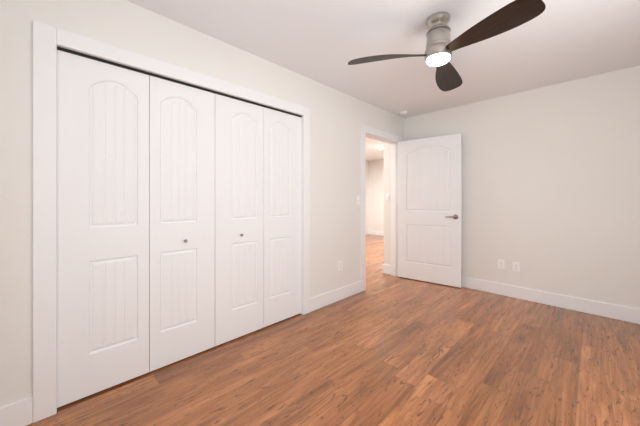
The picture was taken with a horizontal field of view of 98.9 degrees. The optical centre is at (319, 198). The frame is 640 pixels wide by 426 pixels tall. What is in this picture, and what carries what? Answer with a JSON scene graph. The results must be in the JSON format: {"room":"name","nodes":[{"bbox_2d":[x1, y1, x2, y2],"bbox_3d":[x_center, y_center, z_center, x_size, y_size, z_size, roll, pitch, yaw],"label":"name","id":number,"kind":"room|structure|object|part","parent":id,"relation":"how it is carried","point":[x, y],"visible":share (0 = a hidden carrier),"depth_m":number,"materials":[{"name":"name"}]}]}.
{"room":"empty bedroom","nodes":[
{"label":"empty bedroom","id":0,"kind":"room"},
{"bbox_2d":[0,0,403,406],"bbox_3d":[-0.392,-0.040,2.768,0.270,2.440,4.560,0,0,45],"label":"wall","id":1,"kind":"structure","parent":0,"point":[338,118],"depth_m":1.85,"materials":[{"name":"paint"}]},
{"bbox_2d":[0,396,32,425],"bbox_3d":[-1.698,1.110,1.259,0.018,0.140,0.520,0,0,45],"label":"baseboard","id":2,"kind":"structure","parent":1,"relation":"attached to","point":[18,413],"depth_m":1.40,"materials":[{"name":"white wood"}]},
{"bbox_2d":[57,50,148,407],"bbox_3d":[-1.323,0.167,1.700,0.450,2.003,0.035,0,0,-45],"label":"closet door","id":3,"kind":"structure","parent":1,"relation":"in","point":[102,226],"depth_m":1.67,"materials":[{"name":"white wood"}]},
{"bbox_2d":[33,20,309,422],"bbox_3d":[-0.811,0.120,2.147,0.016,2.120,1.990,0,0,45],"label":"trim","id":4,"kind":"structure","parent":1,"relation":"attached to","point":[47,39],"depth_m":1.49,"materials":[{"name":"white wood"}]},
{"bbox_2d":[57,46,301,116],"bbox_3d":[-0.848,-0.842,2.184,0.063,0.016,1.806,0,0,45],"label":"track rail","id":5,"kind":"object","parent":1,"relation":"attached to","point":[130,68],"visible":0.43,"depth_m":1.89,"materials":[{"name":"grey metal"}]},
{"bbox_2d":[149,76,214,371],"bbox_3d":[-0.995,0.167,2.011,0.450,2.003,0.059,0,0,-45],"label":"closet door","id":6,"kind":"structure","parent":1,"relation":"in","point":[181,221],"depth_m":1.99,"materials":[{"name":"white wood"}]},
{"bbox_2d":[215,94,263,345],"bbox_3d":[-0.675,0.167,2.331,0.450,2.003,0.059,0,0,-45],"label":"closet door","id":7,"kind":"structure","parent":1,"relation":"in","point":[239,218],"depth_m":2.31,"materials":[{"name":"white wood"}]},
{"bbox_2d":[264,107,300,326],"bbox_3d":[-0.363,0.167,2.660,0.450,2.003,0.035,0,0,-45],"label":"closet door","id":8,"kind":"structure","parent":1,"relation":"in","point":[282,215],"depth_m":2.63,"materials":[{"name":"white wood"}]},
{"bbox_2d":[300,116,302,314],"bbox_3d":[-0.859,0.165,2.196,0.120,2.030,1.810,0,0,45],"label":"trim","id":9,"kind":"structure","parent":1,"relation":"attached to","point":[301,215],"depth_m":2.79,"materials":[{"name":"white wood"}]},
{"bbox_2d":[310,281,360,311],"bbox_3d":[0.206,1.110,3.166,0.014,0.140,0.888,0,0,45],"label":"baseboard","id":10,"kind":"structure","parent":1,"relation":"attached to","point":[322,300],"depth_m":3.12,"materials":[{"name":"white wood"}]},
{"bbox_2d":[338,260,341,270],"bbox_3d":[0.239,0.780,3.202,0.070,0.115,0.009,0,0,-45],"label":"electrical outlet","id":11,"kind":"object","parent":1,"relation":"attached to","point":[339,265],"visible":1,"depth_m":3.19,"materials":[{"name":"white plastic"}]},
{"bbox_2d":[361,124,401,291],"bbox_3d":[0.845,0.117,3.900,0.152,2.127,1.054,0,0,45],"label":"door frame","id":12,"kind":"structure","parent":1,"relation":"attached to","point":[375,132],"depth_m":3.52,"materials":[{"name":"white wood"}]},
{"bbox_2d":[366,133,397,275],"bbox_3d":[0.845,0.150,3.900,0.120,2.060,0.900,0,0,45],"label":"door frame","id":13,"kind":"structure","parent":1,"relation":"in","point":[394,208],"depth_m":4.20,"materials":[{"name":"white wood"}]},
{"bbox_2d":[398,133,461,287],"bbox_3d":[1.526,0.153,3.874,0.862,2.030,0.140,0,0,38],"label":"room door","id":14,"kind":"structure","parent":13,"relation":"attached to","point":[430,209],"depth_m":3.83,"materials":[{"name":"white wood"}]},
{"bbox_3d":[1.752,0.238,3.647,0.152,0.066,0.054,0,0,37],"label":"handle","id":15,"kind":"part","parent":14,"relation":"part of","materials":[{"name":"grey metal"}]},
{"bbox_2d":[382,264,390,272],"bbox_3d":[2.348,1.110,5.706,0.018,0.140,3.809,0,0,45],"label":"baseboard","id":16,"kind":"structure","parent":1,"relation":"attached to","point":[386,269],"depth_m":4.31,"materials":[{"name":"white wood"}]},
{"bbox_2d":[26,234,639,425],"bbox_3d":[0.884,1.230,4.066,6.340,0.100,8.440,0,0,45],"label":"floor","id":17,"kind":"structure","parent":0,"point":[383,349],"depth_m":1.87,"materials":[{"name":"brown wood"}]},
{"bbox_2d":[366,161,368,229],"bbox_3d":[-0.371,-0.040,7.209,0.120,2.440,5.770,0,0,45],"label":"wall","id":18,"kind":"structure","parent":0,"point":[367,162],"depth_m":9.07,"materials":[{"name":"paint"}]},
{"bbox_2d":[369,159,383,231],"bbox_3d":[2.708,-0.040,8.125,2.880,2.440,0.120,0,0,45],"label":"wall","id":19,"kind":"structure","parent":0,"point":[374,195],"depth_m":8.91,"materials":[{"name":"paint"}]},
{"bbox_2d":[369,230,383,235],"bbox_3d":[2.659,1.110,8.076,2.880,0.140,0.018,0,0,45],"label":"baseboard","id":20,"kind":"structure","parent":19,"relation":"attached to","point":[380,233],"depth_m":8.89,"materials":[{"name":"white wood"}]},
{"bbox_2d":[126,0,639,160],"bbox_3d":[0.884,-1.310,4.066,6.340,0.100,8.440,0,0,45],"label":"ceiling","id":21,"kind":"structure","parent":0,"point":[324,42],"depth_m":2.21,"materials":[{"name":"paint"}]},
{"bbox_2d":[348,0,545,90],"bbox_3d":[0.923,-1.104,1.950,1.112,0.312,1.067,0,0,45],"label":"fan","id":22,"kind":"object","parent":21,"relation":"hanging from","point":[440,46],"visible":1,"depth_m":1.84,"materials":[{"name":"brown wood"}]},
{"bbox_3d":[0.478,-0.993,1.936,0.560,0.064,0.184,0,0,5],"label":"blade","id":23,"kind":"part","parent":22,"relation":"part of","materials":[{"name":"brown wood"}]},
{"bbox_3d":[1.019,-0.993,2.209,0.184,0.064,0.560,0,0,35],"label":"blade","id":24,"kind":"part","parent":22,"relation":"part of","materials":[{"name":"brown wood"}]},
{"bbox_3d":[0.985,-0.993,1.604,0.184,0.064,0.560,0,0,-25],"label":"blade","id":25,"kind":"part","parent":22,"relation":"part of","materials":[{"name":"brown wood"}]},
{"bbox_2d":[404,65,639,308],"bbox_3d":[2.330,-0.040,3.355,3.290,2.440,0.120,0,0,45],"label":"wall","id":26,"kind":"structure","parent":0,"point":[550,188],"depth_m":3.01,"materials":[{"name":"paint"}]},
{"bbox_2d":[498,259,504,268],"bbox_3d":[2.227,0.802,3.367,0.070,0.115,0.009,0,0,45],"label":"electrical outlet","id":27,"kind":"object","parent":26,"relation":"attached to","point":[501,263],"visible":1,"depth_m":3.36,"materials":[{"name":"white plastic"}]},
{"bbox_2d":[513,262,519,271],"bbox_3d":[2.335,0.808,3.259,0.070,0.115,0.009,0,0,45],"label":"electrical outlet","id":28,"kind":"object","parent":26,"relation":"attached to","point":[516,266],"visible":1,"depth_m":3.25,"materials":[{"name":"white plastic"}]},
{"bbox_2d":[462,276,639,323],"bbox_3d":[2.323,1.110,3.256,2.880,0.140,0.030,0,0,45],"label":"baseboard","id":29,"kind":"structure","parent":26,"relation":"attached to","point":[618,312],"depth_m":2.98,"materials":[{"name":"white wood"}]}
]}

